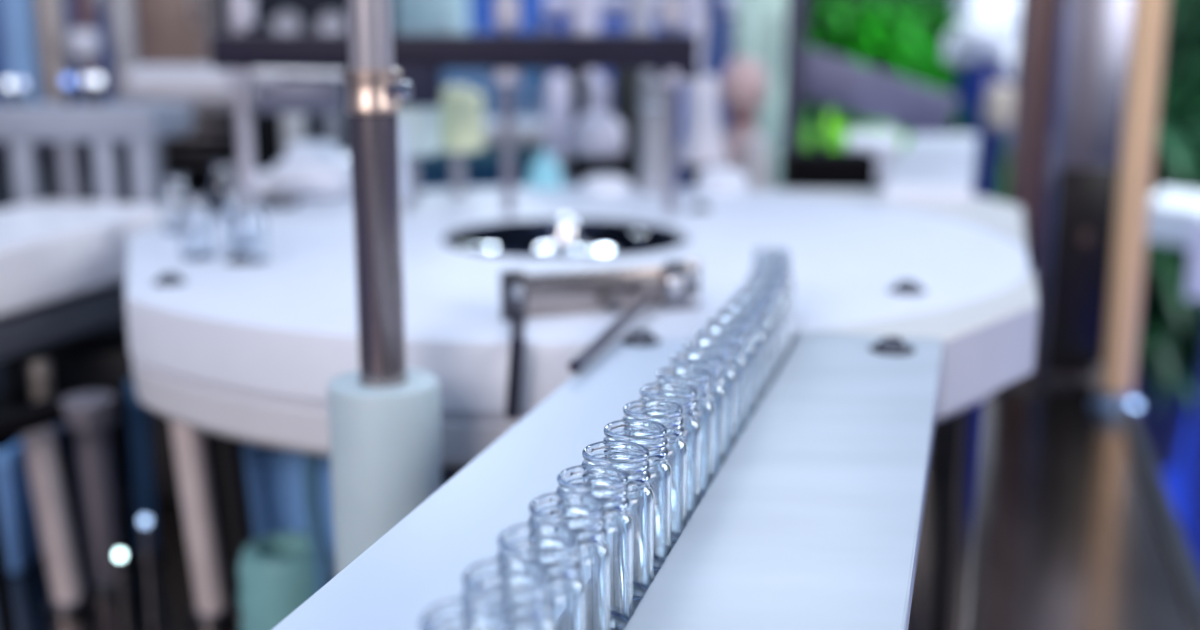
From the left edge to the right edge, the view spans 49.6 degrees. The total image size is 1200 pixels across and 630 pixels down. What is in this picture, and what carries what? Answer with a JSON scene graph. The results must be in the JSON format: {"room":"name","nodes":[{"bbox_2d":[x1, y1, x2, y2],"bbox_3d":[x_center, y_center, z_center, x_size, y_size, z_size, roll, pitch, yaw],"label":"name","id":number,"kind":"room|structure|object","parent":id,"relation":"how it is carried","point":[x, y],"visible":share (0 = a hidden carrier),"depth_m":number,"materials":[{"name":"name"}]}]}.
{"room":"processing plant","nodes":[
{"label":"processing plant","id":0,"kind":"room"},
{"bbox_2d":[1159,407,1199,569],"bbox_3d":[0.500,0.693,2.455,13.000,0.050,10.500,0,12,0],"label":"floor","id":1,"kind":"structure","parent":0,"point":[1174,478],"depth_m":3.52,"materials":[{"name":"blue carpet"}]},
{"bbox_2d":[395,0,469,34],"bbox_3d":[-0.332,-0.064,2.662,0.154,1.340,0.272,0,12,0],"label":"cabinet","id":2,"kind":"object","parent":1,"relation":"on","point":[411,15],"visible":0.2,"depth_m":2.43,"materials":[{"name":"teal paint"}]},
{"bbox_2d":[469,0,560,74],"bbox_3d":[-0.173,-0.089,2.759,0.185,1.346,0.272,0,12,0],"label":"cabinet","id":3,"kind":"object","parent":1,"relation":"on","point":[481,16],"visible":0.08,"depth_m":2.53,"materials":[{"name":"blue paint"}]},
{"bbox_2d":[0,374,1199,629],"bbox_3d":[-0.480,0.481,1.260,1.952,0.875,2.600,4,13,16],"label":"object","id":4,"kind":"structure","parent":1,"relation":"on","point":[1078,527],"depth_m":1.16,"materials":[{"name":"metal"}]},
{"bbox_2d":[0,0,39,100],"bbox_3d":[-0.767,-0.207,1.746,0.055,0.571,0.055,0,12,0],"label":"column","id":5,"kind":"structure","parent":4,"relation":"on","point":[16,23],"depth_m":1.70,"materials":[{"name":"blue paint"}]},
{"bbox_2d":[0,422,61,572],"bbox_3d":[-0.532,0.159,1.151,0.078,0.112,0.106,0,12,0],"label":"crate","id":6,"kind":"object","parent":4,"relation":"on","point":[21,533],"visible":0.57,"depth_m":1.11,"materials":[{"name":"plastic"}]},
{"bbox_2d":[0,396,65,629],"bbox_3d":[-0.441,0.156,0.990,0.075,0.186,0.022,-6,14,-24],"label":"bar","id":7,"kind":"object","parent":4,"relation":"on","point":[47,412],"visible":1,"depth_m":0.98,"materials":[{"name":"black metal"}]},
{"bbox_2d":[28,360,52,401],"bbox_3d":[-0.490,0.126,1.154,0.018,0.174,0.018,0,12,0],"label":"post","id":8,"kind":"object","parent":4,"relation":"on","point":[39,370],"visible":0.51,"depth_m":1.13,"materials":[{"name":"metal"}]},
{"bbox_2d":[31,0,69,100],"bbox_3d":[-0.685,-0.185,1.659,0.052,0.565,0.052,0,12,0],"label":"column","id":9,"kind":"structure","parent":4,"relation":"on","point":[49,19],"depth_m":1.61,"materials":[{"name":"beige metal"}]},
{"bbox_2d":[0,0,114,100],"bbox_3d":[-0.941,-0.332,2.245,0.332,0.600,0.172,0,12,0],"label":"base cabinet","id":10,"kind":"object","parent":4,"relation":"on","point":[99,8],"visible":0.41,"depth_m":2.15,"materials":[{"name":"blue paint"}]},
{"bbox_2d":[0,142,133,390],"bbox_3d":[-0.696,-0.059,1.653,0.264,0.322,0.026,0,12,0],"label":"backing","id":11,"kind":"object","parent":4,"relation":"on","point":[47,151],"visible":0.09,"depth_m":1.62,"materials":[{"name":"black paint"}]},
{"bbox_2d":[0,200,161,359],"bbox_3d":[-0.571,0.067,1.177,0.173,0.280,0.465,4,13,16],"label":"table","id":12,"kind":"object","parent":4,"relation":"on","point":[63,266],"visible":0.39,"depth_m":1.19,"materials":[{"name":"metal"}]},
{"bbox_2d":[66,30,98,100],"bbox_3d":[-0.638,-0.128,1.651,0.037,0.457,0.037,0,12,0],"label":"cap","id":13,"kind":"object","parent":4,"relation":"on","point":[83,44],"visible":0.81,"depth_m":1.59,"materials":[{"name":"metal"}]},
{"bbox_2d":[75,0,95,100],"bbox_3d":[-0.688,-0.214,1.775,0.026,0.573,0.026,0,12,0],"label":"column","id":14,"kind":"structure","parent":4,"relation":"on","point":[83,7],"depth_m":1.73,"materials":[{"name":"metal"}]},
{"bbox_2d":[60,391,133,596],"bbox_3d":[-0.416,0.148,1.077,0.046,0.164,0.044,0,12,0],"label":"support leg","id":15,"kind":"object","parent":4,"relation":"on","point":[89,416],"visible":0.84,"depth_m":1.06,"materials":[{"name":"metal"}]},
{"bbox_2d":[0,101,194,329],"bbox_3d":[-0.579,-0.044,1.454,0.232,0.378,0.140,0,12,0],"label":"stand","id":16,"kind":"object","parent":4,"relation":"on","point":[140,124],"visible":0.5,"depth_m":1.36,"materials":[{"name":"paint"}]},
{"bbox_2d":[107,0,137,100],"bbox_3d":[-0.610,-0.195,1.698,0.043,0.568,0.043,0,12,0],"label":"column","id":17,"kind":"structure","parent":4,"relation":"on","point":[120,12],"depth_m":1.65,"materials":[{"name":"metal"}]},
{"bbox_2d":[115,550,129,629],"bbox_3d":[-0.347,0.214,0.948,0.007,0.090,0.007,0,12,0],"label":"lamp","id":18,"kind":"object","parent":4,"relation":"on","point":[119,555],"visible":1,"depth_m":0.94,"materials":[{"name":"metal"}]},
{"bbox_2d":[2,330,245,499],"bbox_3d":[-0.466,0.101,1.319,0.230,0.153,0.106,0,12,0],"label":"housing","id":19,"kind":"object","parent":4,"relation":"on","point":[92,360],"visible":0.17,"depth_m":1.27,"materials":[{"name":"black metal"}]},
{"bbox_2d":[126,378,163,563],"bbox_3d":[-0.401,0.136,1.135,0.029,0.163,0.029,0,12,0],"label":"support leg","id":20,"kind":"object","parent":4,"relation":"on","point":[139,415],"visible":0.69,"depth_m":1.13,"materials":[{"name":"metal"}]},
{"bbox_2d":[139,516,156,623],"bbox_3d":[-0.353,0.199,1.016,0.008,0.090,0.008,0,12,0],"label":"lamp","id":21,"kind":"object","parent":4,"relation":"on","point":[144,521],"visible":1,"depth_m":1.01,"materials":[{"name":"metal"}]},
{"bbox_2d":[133,0,225,64],"bbox_3d":[-0.645,-0.282,2.051,0.116,0.587,0.172,0,12,0],"label":"base cabinet","id":22,"kind":"object","parent":4,"relation":"on","point":[167,32],"visible":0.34,"depth_m":1.95,"materials":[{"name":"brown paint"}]},
{"bbox_2d":[170,419,234,626],"bbox_3d":[-0.311,0.155,1.017,0.040,0.177,0.035,0,12,0],"label":"support leg","id":23,"kind":"object","parent":4,"relation":"on","point":[211,608],"visible":0.81,"depth_m":1.01,"materials":[{"name":"metal"}]},
{"bbox_2d":[125,65,281,204],"bbox_3d":[-0.464,-0.089,1.567,0.176,0.418,0.052,0,12,0],"label":"cylinder","id":24,"kind":"object","parent":4,"relation":"on","point":[207,87],"visible":0.24,"depth_m":1.51,"materials":[{"name":"metal"}]},
{"bbox_2d":[205,431,254,611],"bbox_3d":[-0.292,0.152,1.047,0.044,0.168,0.041,0,12,0],"label":"support leg","id":25,"kind":"object","parent":4,"relation":"on","point":[226,454],"visible":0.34,"depth_m":1.04,"materials":[{"name":"metal"}]},
{"bbox_2d":[163,109,324,213],"bbox_3d":[-0.500,-0.118,1.836,0.212,0.358,0.162,0,12,0],"label":"machine","id":26,"kind":"object","parent":4,"relation":"on","point":[192,155],"visible":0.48,"depth_m":1.74,"materials":[{"name":"metal"}]},
{"bbox_2d":[237,532,332,629],"bbox_3d":[-0.228,0.212,0.947,0.069,0.094,0.069,0,12,0],"label":"cylinder","id":27,"kind":"object","parent":4,"relation":"on","point":[276,571],"visible":0.73,"depth_m":0.92,"materials":[{"name":"plastic"}]},
{"bbox_2d":[243,442,335,572],"bbox_3d":[-0.259,0.154,1.170,0.090,0.112,0.146,0,12,0],"label":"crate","id":28,"kind":"object","parent":4,"relation":"on","point":[274,475],"visible":0.18,"depth_m":1.10,"materials":[{"name":"plastic"}]},
{"bbox_2d":[281,113,306,199],"bbox_3d":[-0.350,-0.060,1.522,0.028,0.379,0.028,0,12,0],"label":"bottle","id":29,"kind":"object","parent":4,"relation":"on","point":[293,124],"visible":0.13,"depth_m":1.48,"materials":[{"name":"plastic"}]},
{"bbox_2d":[224,0,395,195],"bbox_3d":[-0.487,-0.307,2.148,0.286,0.594,0.172,0,12,0],"label":"base cabinet","id":30,"kind":"object","parent":4,"relation":"on","point":[310,12],"visible":0.02,"depth_m":2.04,"materials":[{"name":"metal"}]},
{"bbox_2d":[302,453,330,592],"bbox_3d":[-0.199,0.179,0.920,0.017,0.170,0.012,0,12,0],"label":"pipe","id":31,"kind":"object","parent":4,"relation":"on","point":[310,473],"visible":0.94,"depth_m":0.91,"materials":[{"name":"plastic"}]},
{"bbox_2d":[323,112,342,149],"bbox_3d":[-0.310,-0.064,1.542,0.021,0.378,0.021,0,12,0],"label":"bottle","id":32,"kind":"object","parent":4,"relation":"on","point":[333,133],"visible":0.12,"depth_m":1.50,"materials":[{"name":"glass"}]},
{"bbox_2d":[327,0,441,574],"bbox_3d":[-0.117,-0.080,0.679,0.060,0.780,0.060,0,12,0],"label":"column","id":33,"kind":"structure","parent":4,"relation":"on","point":[384,415],"depth_m":0.68,"materials":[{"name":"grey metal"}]},
{"bbox_2d":[419,143,544,189],"bbox_3d":[-0.142,-0.063,1.696,0.193,0.312,0.108,0,12,0],"label":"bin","id":34,"kind":"object","parent":4,"relation":"on","point":[483,167],"visible":0.21,"depth_m":1.62,"materials":[{"name":"teal paint"}]},
{"bbox_2d":[272,329,694,629],"bbox_3d":[-0.052,0.222,0.452,0.074,0.287,0.768,4,13,16],"label":"plate","id":35,"kind":"object","parent":4,"relation":"on","point":[420,564],"visible":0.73,"depth_m":0.49,"materials":[{"name":"white plastic"}]},
{"bbox_2d":[621,329,660,346],"bbox_3d":[0.024,0.012,0.755,0.023,0.007,0.023,0,12,0],"label":"washer","id":36,"kind":"object","parent":35,"relation":"in","point":[639,337],"depth_m":0.75,"materials":[{"name":"metal"}]},
{"bbox_2d":[442,69,543,116],"bbox_3d":[-0.176,-0.211,2.164,0.172,0.401,0.122,0,12,0],"label":"base cabinet","id":37,"kind":"object","parent":4,"relation":"on","point":[528,96],"visible":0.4,"depth_m":2.08,"materials":[{"name":"blue metal"}]},
{"bbox_2d":[484,117,544,142],"bbox_3d":[-0.163,-0.129,1.968,0.182,0.324,0.212,0,12,0],"label":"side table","id":38,"kind":"object","parent":4,"relation":"on","point":[526,129],"visible":0.12,"depth_m":1.84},
{"bbox_2d":[526,148,563,188],"bbox_3d":[-0.063,-0.033,1.528,0.065,0.325,0.064,0,12,0],"label":"cone","id":39,"kind":"object","parent":4,"relation":"on","point":[544,173],"visible":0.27,"depth_m":1.49,"materials":[{"name":"plastic"}]},
{"bbox_2d":[545,75,573,185],"bbox_3d":[-0.051,-0.097,1.637,0.045,0.403,0.045,0,12,0],"label":"cylinder","id":40,"kind":"object","parent":4,"relation":"on","point":[558,91],"visible":0.3,"depth_m":1.59,"materials":[{"name":"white plastic"}]},
{"bbox_2d":[563,70,586,185],"bbox_3d":[-0.032,-0.108,1.676,0.038,0.408,0.038,0,12,0],"label":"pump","id":41,"kind":"object","parent":4,"relation":"on","point":[577,78],"visible":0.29,"depth_m":1.63,"materials":[{"name":"metal"}]},
{"bbox_2d":[125,167,1029,485],"bbox_3d":[-0.029,0.062,1.123,0.778,0.312,0.862,0,12,0],"label":"round table","id":42,"kind":"object","parent":4,"relation":"on","point":[222,345],"depth_m":0.89,"materials":[{"name":"metal"}]},
{"bbox_2d":[161,175,187,233],"bbox_3d":[-0.379,-0.099,1.161,0.026,0.050,0.026,0,12,0],"label":"vial","id":43,"kind":"object","parent":42,"relation":"on","point":[171,202],"visible":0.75,"depth_m":1.15,"materials":[{"name":"clear glass"}]},
{"bbox_2d":[179,194,214,259],"bbox_3d":[-0.320,-0.070,1.028,0.026,0.050,0.026,0,12,0],"label":"vial","id":44,"kind":"object","parent":42,"relation":"on","point":[195,222],"visible":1,"depth_m":1.02,"materials":[{"name":"clear glass"}]},
{"bbox_2d":[211,162,237,214],"bbox_3d":[-0.369,-0.124,1.276,0.026,0.050,0.026,0,12,0],"label":"vial","id":45,"kind":"object","parent":42,"relation":"on","point":[223,177],"visible":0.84,"depth_m":1.27,"materials":[{"name":"clear glass"}]},
{"bbox_2d":[222,185,247,247],"bbox_3d":[-0.302,-0.083,1.086,0.026,0.050,0.026,0,12,0],"label":"vial","id":46,"kind":"object","parent":42,"relation":"on","point":[230,210],"visible":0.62,"depth_m":1.07,"materials":[{"name":"clear glass"}]},
{"bbox_2d":[233,196,268,263],"bbox_3d":[-0.272,-0.066,1.010,0.026,0.050,0.026,0,12,0],"label":"vial","id":47,"kind":"object","parent":42,"relation":"on","point":[249,225],"visible":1,"depth_m":1.00,"materials":[{"name":"clear glass"}]},
{"bbox_2d":[255,141,351,197],"bbox_3d":[-0.327,-0.161,1.429,0.125,0.058,0.100,0,12,0],"label":"white casting","id":48,"kind":"object","parent":42,"relation":"on","point":[310,169],"visible":0.8,"depth_m":1.39,"materials":[{"name":"plastic"}]},
{"bbox_2d":[398,120,412,210],"bbox_3d":[-0.198,-0.149,1.298,0.020,0.090,0.020,0,12,0],"label":"pipe","id":49,"kind":"object","parent":42,"relation":"on","point":[406,204],"visible":0.66,"depth_m":1.29,"materials":[{"name":"metal"}]},
{"bbox_2d":[398,106,440,202],"bbox_3d":[-0.197,-0.173,1.354,0.062,0.112,0.062,0,12,0],"label":"roller","id":50,"kind":"object","parent":42,"relation":"on","point":[422,123],"visible":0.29,"depth_m":1.33,"materials":[{"name":"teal plastic"}]},
{"bbox_2d":[210,0,698,212],"bbox_3d":[-0.139,-0.214,1.257,0.467,0.232,0.041,0,12,0],"label":"gantry beam","id":51,"kind":"structure","parent":42,"relation":"on","point":[421,59],"depth_m":1.24,"materials":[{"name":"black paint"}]},
{"bbox_2d":[440,86,483,195],"bbox_3d":[-0.155,-0.189,1.412,0.058,0.118,0.058,0,12,0],"label":"roller","id":52,"kind":"object","parent":42,"relation":"on","point":[462,109],"visible":0.91,"depth_m":1.39,"materials":[{"name":"green plastic"}]},
{"bbox_2d":[636,69,665,194],"bbox_3d":[0.063,-0.217,1.437,0.046,0.162,0.046,0,12,0],"label":"cylinder","id":53,"kind":"object","parent":42,"relation":"on","point":[651,106],"visible":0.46,"depth_m":1.42,"materials":[{"name":"metal"}]},
{"bbox_2d":[571,0,598,80],"bbox_3d":[-0.022,-0.243,1.943,0.057,0.556,0.057,0,12,0],"label":"pipe","id":54,"kind":"object","parent":4,"relation":"on","point":[584,13],"visible":0.02,"depth_m":1.89,"materials":[{"name":"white plastic"}]},
{"bbox_2d":[570,78,625,181],"bbox_3d":[-0.002,-0.088,1.598,0.068,0.401,0.068,0,12,0],"label":"bottle","id":55,"kind":"object","parent":4,"relation":"on","point":[597,136],"visible":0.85,"depth_m":1.55,"materials":[{"name":"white plastic"}]},
{"bbox_2d":[612,69,641,185],"bbox_3d":[0.033,-0.097,1.617,0.044,0.412,0.044,0,12,0],"label":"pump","id":56,"kind":"object","parent":4,"relation":"on","point":[625,82],"visible":0.11,"depth_m":1.57,"materials":[{"name":"metal"}]},
{"bbox_2d":[543,0,736,132],"bbox_3d":[0.063,-0.255,2.094,0.306,0.515,0.032,0,12,0],"label":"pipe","id":57,"kind":"object","parent":4,"relation":"on","point":[551,6],"visible":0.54,"depth_m":2.04,"materials":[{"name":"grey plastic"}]},
{"bbox_2d":[629,0,652,71],"bbox_3d":[0.059,-0.231,1.895,0.048,0.554,0.048,0,12,0],"label":"pipe","id":58,"kind":"object","parent":4,"relation":"on","point":[640,11],"visible":0.02,"depth_m":1.84,"materials":[{"name":"metal"}]},
{"bbox_2d":[683,0,703,187],"bbox_3d":[0.138,-0.243,1.943,0.037,0.556,0.037,0,12,0],"label":"pipe","id":59,"kind":"object","parent":4,"relation":"on","point":[694,9],"visible":0.02,"depth_m":1.89,"materials":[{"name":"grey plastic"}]},
{"bbox_2d":[677,76,727,187],"bbox_3d":[0.119,-0.077,1.539,0.059,0.405,0.059,0,12,0],"label":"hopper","id":60,"kind":"object","parent":4,"relation":"on","point":[702,146],"visible":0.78,"depth_m":1.49,"materials":[{"name":"white plastic"}]},
{"bbox_2d":[705,0,721,118],"bbox_3d":[0.158,-0.219,1.846,0.031,0.551,0.031,0,12,0],"label":"pipe","id":61,"kind":"object","parent":4,"relation":"on","point":[713,26],"visible":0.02,"depth_m":1.80,"materials":[{"name":"metal"}]},
{"bbox_2d":[720,58,767,170],"bbox_3d":[0.185,-0.210,1.397,0.071,0.135,0.461,0,12,0],"label":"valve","id":62,"kind":"object","parent":4,"relation":"on","point":[743,87],"visible":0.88,"depth_m":1.38,"materials":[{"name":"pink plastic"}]},
{"bbox_2d":[742,133,772,188],"bbox_3d":[0.193,-0.059,1.625,0.049,0.335,0.049,0,12,0],"label":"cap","id":63,"kind":"object","parent":4,"relation":"on","point":[757,169],"visible":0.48,"depth_m":1.58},
{"bbox_2d":[623,331,942,629],"bbox_3d":[0.053,0.226,0.433,0.082,0.287,0.790,4,13,16],"label":"panel","id":64,"kind":"object","parent":4,"relation":"on","point":[812,519],"visible":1,"depth_m":0.50,"materials":[{"name":"plastic"}]},
{"bbox_2d":[869,337,914,355],"bbox_3d":[0.165,0.017,0.736,0.026,0.007,0.026,0,12,0],"label":"washer","id":65,"kind":"object","parent":64,"relation":"in","point":[886,346],"depth_m":0.73,"materials":[{"name":"metal"}]},
{"bbox_2d":[781,0,806,188],"bbox_3d":[0.258,-0.195,1.749,0.042,0.546,0.042,0,12,0],"label":"frame post","id":66,"kind":"object","parent":4,"relation":"on","point":[796,17],"visible":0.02,"depth_m":1.71,"materials":[{"name":"metal"}]},
{"bbox_2d":[780,150,876,189],"bbox_3d":[0.279,-0.047,1.623,0.106,0.311,0.070,0,12,0],"label":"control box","id":67,"kind":"object","parent":4,"relation":"on","point":[800,169],"visible":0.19,"depth_m":1.56,"materials":[{"name":"black plastic"}]},
{"bbox_2d":[748,189,1037,629],"bbox_3d":[0.277,0.067,1.159,0.315,0.287,0.745,0,12,0],"label":"table","id":68,"kind":"object","parent":4,"relation":"on","point":[989,342],"visible":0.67,"depth_m":0.96,"materials":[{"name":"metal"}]},
{"bbox_2d":[883,134,977,204],"bbox_3d":[0.437,-0.063,1.721,0.098,0.300,0.715,4,13,16],"label":"box","id":69,"kind":"object","parent":4,"relation":"on","point":[932,168],"visible":0.37,"depth_m":1.49,"materials":[{"name":"white plastic"}]},
{"bbox_2d":[1001,0,1059,387],"bbox_3d":[0.549,-0.267,1.648,0.062,0.730,0.062,0,12,0],"label":"post","id":70,"kind":"object","parent":4,"relation":"on","point":[1038,19],"visible":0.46,"depth_m":1.64,"materials":[{"name":"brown metal"}]},
{"bbox_2d":[1033,0,1126,381],"bbox_3d":[0.635,-0.198,1.715,0.095,0.566,0.140,0,12,0],"label":"post","id":71,"kind":"object","parent":4,"relation":"on","point":[1090,43],"visible":0.73,"depth_m":1.67,"materials":[{"name":"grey metal"}]},
{"bbox_2d":[1093,0,1132,391],"bbox_3d":[0.718,-0.256,1.854,0.016,0.620,0.520,4,13,16],"label":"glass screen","id":72,"kind":"object","parent":4,"relation":"on","point":[1097,368],"visible":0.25,"depth_m":1.64,"materials":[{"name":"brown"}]},
{"bbox_2d":[1089,0,1168,414],"bbox_3d":[0.638,-0.241,1.531,0.060,0.730,0.060,0,12,0],"label":"post","id":73,"kind":"object","parent":4,"relation":"on","point":[1149,17],"visible":0.93,"depth_m":1.54,"materials":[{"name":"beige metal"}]},
{"bbox_3d":[0.000,0.227,0.482,0.244,0.264,0.831,0,12,0],"label":"conveyor belt","id":74,"kind":"object","parent":4,"relation":"on","visible":0},
{"bbox_2d":[420,598,514,629],"bbox_3d":[-0.031,0.099,0.312,0.026,0.058,0.026,-8,15,-32],"label":"vial","id":75,"kind":"object","parent":74,"relation":"on","point":[462,613],"visible":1,"depth_m":0.31,"materials":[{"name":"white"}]},
{"bbox_2d":[462,557,556,629],"bbox_3d":[-0.024,0.094,0.337,0.026,0.058,0.026,-7,14,-29],"label":"vial","id":76,"kind":"object","parent":74,"relation":"on","point":[520,584],"visible":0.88,"depth_m":0.33,"materials":[{"name":"white"}]},
{"bbox_2d":[497,522,585,629],"bbox_3d":[-0.017,0.089,0.361,0.026,0.058,0.026,-7,14,-28],"label":"vial","id":77,"kind":"object","parent":74,"relation":"on","point":[553,546],"visible":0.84,"depth_m":0.35,"materials":[{"name":"white"}]},
{"bbox_2d":[528,491,610,629],"bbox_3d":[-0.010,0.083,0.385,0.026,0.058,0.026,10,16,38],"label":"vial","id":78,"kind":"object","parent":74,"relation":"on","point":[581,512],"visible":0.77,"depth_m":0.38,"materials":[{"name":"white"}]},
{"bbox_2d":[556,464,633,629],"bbox_3d":[-0.002,0.078,0.409,0.026,0.058,0.026,1,12,6],"label":"vial","id":79,"kind":"object","parent":74,"relation":"on","point":[607,483],"visible":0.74,"depth_m":0.40,"materials":[{"name":"white"}]},
{"bbox_2d":[581,440,653,612],"bbox_3d":[0.005,0.073,0.434,0.026,0.058,0.026,7,14,28],"label":"vial","id":80,"kind":"object","parent":74,"relation":"on","point":[630,457],"visible":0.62,"depth_m":0.42,"materials":[{"name":"white"}]},
{"bbox_2d":[603,419,671,577],"bbox_3d":[0.012,0.067,0.458,0.026,0.058,0.026,4,13,17],"label":"vial","id":81,"kind":"object","parent":74,"relation":"on","point":[651,434],"visible":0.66,"depth_m":0.45,"materials":[{"name":"white"}]},
{"bbox_2d":[622,399,687,549],"bbox_3d":[0.019,0.062,0.482,0.026,0.058,0.026,-7,14,-30],"label":"vial","id":82,"kind":"object","parent":74,"relation":"on","point":[668,413],"visible":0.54,"depth_m":0.47,"materials":[{"name":"white"}]},
{"bbox_2d":[639,382,700,522],"bbox_3d":[0.026,0.057,0.507,0.026,0.058,0.026,10,16,38],"label":"vial","id":83,"kind":"object","parent":74,"relation":"on","point":[683,394],"visible":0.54,"depth_m":0.50,"materials":[{"name":"white"}]},
{"bbox_2d":[656,366,714,501],"bbox_3d":[0.034,0.051,0.531,0.026,0.058,0.026,-6,14,-27],"label":"vial","id":84,"kind":"object","parent":74,"relation":"on","point":[698,377],"visible":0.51,"depth_m":0.52,"materials":[{"name":"white"}]},
{"bbox_2d":[670,351,725,479],"bbox_3d":[0.041,0.046,0.555,0.026,0.058,0.026,-2,12,-8],"label":"vial","id":85,"kind":"object","parent":74,"relation":"on","point":[712,362],"visible":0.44,"depth_m":0.55,"materials":[{"name":"white"}]},
{"bbox_2d":[683,338,736,459],"bbox_3d":[0.048,0.041,0.580,0.026,0.058,0.026,-3,13,-13],"label":"vial","id":86,"kind":"object","parent":74,"relation":"on","point":[722,347],"visible":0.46,"depth_m":0.57,"materials":[{"name":"white"}]},
{"bbox_2d":[695,325,746,441],"bbox_3d":[0.055,0.035,0.604,0.026,0.058,0.026,-11,17,-41],"label":"vial","id":87,"kind":"object","parent":74,"relation":"on","point":[734,335],"visible":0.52,"depth_m":0.60,"materials":[{"name":"white"}]},
{"bbox_2d":[707,314,755,426],"bbox_3d":[0.062,0.030,0.628,0.026,0.058,0.026,-4,13,-16],"label":"vial","id":88,"kind":"object","parent":74,"relation":"on","point":[743,322],"visible":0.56,"depth_m":0.62,"materials":[{"name":"white"}]},
{"bbox_2d":[718,304,765,409],"bbox_3d":[0.070,0.025,0.652,0.026,0.058,0.026,-8,15,-33],"label":"vial","id":89,"kind":"object","parent":74,"relation":"on","point":[753,311],"visible":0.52,"depth_m":0.64,"materials":[{"name":"white"}]},
{"bbox_2d":[728,294,773,394],"bbox_3d":[0.077,0.019,0.677,0.026,0.058,0.026,-5,13,-21],"label":"vial","id":90,"kind":"object","parent":74,"relation":"on","point":[763,301],"visible":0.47,"depth_m":0.67,"materials":[{"name":"white"}]},
{"bbox_2d":[737,285,780,381],"bbox_3d":[0.084,0.014,0.701,0.026,0.058,0.026,1,12,5],"label":"vial","id":91,"kind":"object","parent":74,"relation":"on","point":[771,292],"visible":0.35,"depth_m":0.69,"materials":[{"name":"white"}]},
{"bbox_2d":[745,276,787,369],"bbox_3d":[0.091,0.009,0.725,0.026,0.058,0.026,9,15,37],"label":"vial","id":92,"kind":"object","parent":74,"relation":"on","point":[776,282],"visible":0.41,"depth_m":0.72,"materials":[{"name":"white"}]},
{"bbox_2d":[750,268,791,358],"bbox_3d":[0.097,0.003,0.750,0.026,0.058,0.026,-6,14,-25],"label":"vial","id":93,"kind":"object","parent":74,"relation":"on","point":[771,272],"visible":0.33,"depth_m":0.74,"materials":[{"name":"white"}]},
{"bbox_2d":[560,13,725,187],"bbox_3d":[0.086,-0.114,2.856,0.338,1.353,0.272,0,12,0],"label":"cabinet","id":94,"kind":"object","parent":1,"relation":"on","point":[608,22],"visible":0.02,"depth_m":2.63,"materials":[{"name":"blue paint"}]},
{"bbox_2d":[723,0,786,188],"bbox_3d":[0.323,-0.126,2.904,0.128,1.356,0.272,0,12,0],"label":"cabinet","id":95,"kind":"object","parent":1,"relation":"on","point":[761,24],"visible":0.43,"depth_m":2.69,"materials":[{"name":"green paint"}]},
{"bbox_2d":[802,110,909,189],"bbox_3d":[0.567,-0.005,3.228,0.721,0.982,0.631,0,12,0],"label":"potted plant","id":96,"kind":"object","parent":1,"relation":"on","point":[835,139],"visible":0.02,"depth_m":3.17,"materials":[{"name":"green plant"}]},
{"bbox_2d":[846,129,900,189],"bbox_3d":[0.495,0.162,2.441,0.102,0.993,0.323,2,13,10],"label":"slab","id":97,"kind":"object","parent":1,"relation":"on","point":[885,144],"visible":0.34,"depth_m":2.20,"materials":[{"name":"white plastic"}]},
{"bbox_2d":[803,0,958,187],"bbox_3d":[0.736,-0.332,4.007,0.793,1.287,0.760,0,12,0],"label":"potted plant","id":98,"kind":"object","parent":1,"relation":"on","point":[836,40],"visible":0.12,"depth_m":3.79,"materials":[{"name":"green plant"}]},
{"bbox_2d":[804,47,958,149],"bbox_3d":[0.515,0.060,2.547,0.305,1.146,0.060,2,13,10],"label":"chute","id":99,"kind":"object","parent":1,"relation":"on","point":[891,100],"visible":0.49,"depth_m":2.42,"materials":[{"name":"metal"}]},
{"bbox_2d":[862,0,960,137],"bbox_3d":[1.166,-0.464,4.605,0.791,1.290,0.848,0,12,0],"label":"potted plant","id":100,"kind":"object","parent":1,"relation":"on","point":[945,19],"visible":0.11,"depth_m":4.33,"materials":[{"name":"green plant"}]},
{"bbox_2d":[901,108,1010,202],"bbox_3d":[0.968,-0.053,3.430,0.705,0.989,0.681,-4,13,-16],"label":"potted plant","id":101,"kind":"object","parent":1,"relation":"on","point":[955,126],"visible":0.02,"depth_m":3.18,"materials":[{"name":"green plant"}]},
{"bbox_2d":[943,0,1019,197],"bbox_3d":[0.860,-0.108,2.945,0.320,1.305,0.320,0,12,0],"label":"flower vase","id":102,"kind":"object","parent":1,"relation":"on","point":[984,45],"visible":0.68,"depth_m":2.80,"materials":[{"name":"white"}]},
{"bbox_2d":[982,84,1013,199],"bbox_3d":[0.822,0.050,2.775,0.105,1.069,0.105,0,12,0],"label":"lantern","id":103,"kind":"object","parent":1,"relation":"on","point":[997,108],"visible":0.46,"depth_m":2.65,"materials":[{"name":"metal"}]},
{"bbox_2d":[808,0,1199,303],"bbox_3d":[3.009,-0.821,5.268,4.854,1.782,0.258,0,12,0],"label":"plant","id":104,"kind":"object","parent":1,"relation":"on","point":[949,4],"depth_m":5.17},
{"bbox_2d":[1133,125,1199,470],"bbox_3d":[1.464,-0.070,3.569,0.782,0.962,0.769,-3,13,-14],"label":"potted plant","id":105,"kind":"object","parent":1,"relation":"on","point":[1167,355],"visible":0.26,"depth_m":3.40,"materials":[{"name":"green plant"}]},
{"bbox_2d":[1147,189,1199,560],"bbox_3d":[1.323,0.169,2.810,0.270,0.820,0.555,-5,13,-21],"label":"slab","id":106,"kind":"object","parent":1,"relation":"on","point":[1171,211],"visible":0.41,"depth_m":2.74,"materials":[{"name":"white plastic"}]},
{"bbox_2d":[1157,0,1199,351],"bbox_3d":[2.190,-0.465,4.549,0.821,1.315,0.809,-4,13,-18],"label":"potted plant","id":107,"kind":"object","parent":1,"relation":"on","point":[1182,114],"visible":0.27,"depth_m":4.43,"materials":[{"name":"green plant"}]},
{"bbox_2d":[1185,194,1199,571],"bbox_3d":[1.172,0.221,2.459,0.179,0.869,0.423,7,14,28],"label":"slab","id":108,"kind":"object","parent":1,"relation":"on","point":[1193,272],"visible":0.78,"depth_m":2.24,"materials":[{"name":"white plastic"}]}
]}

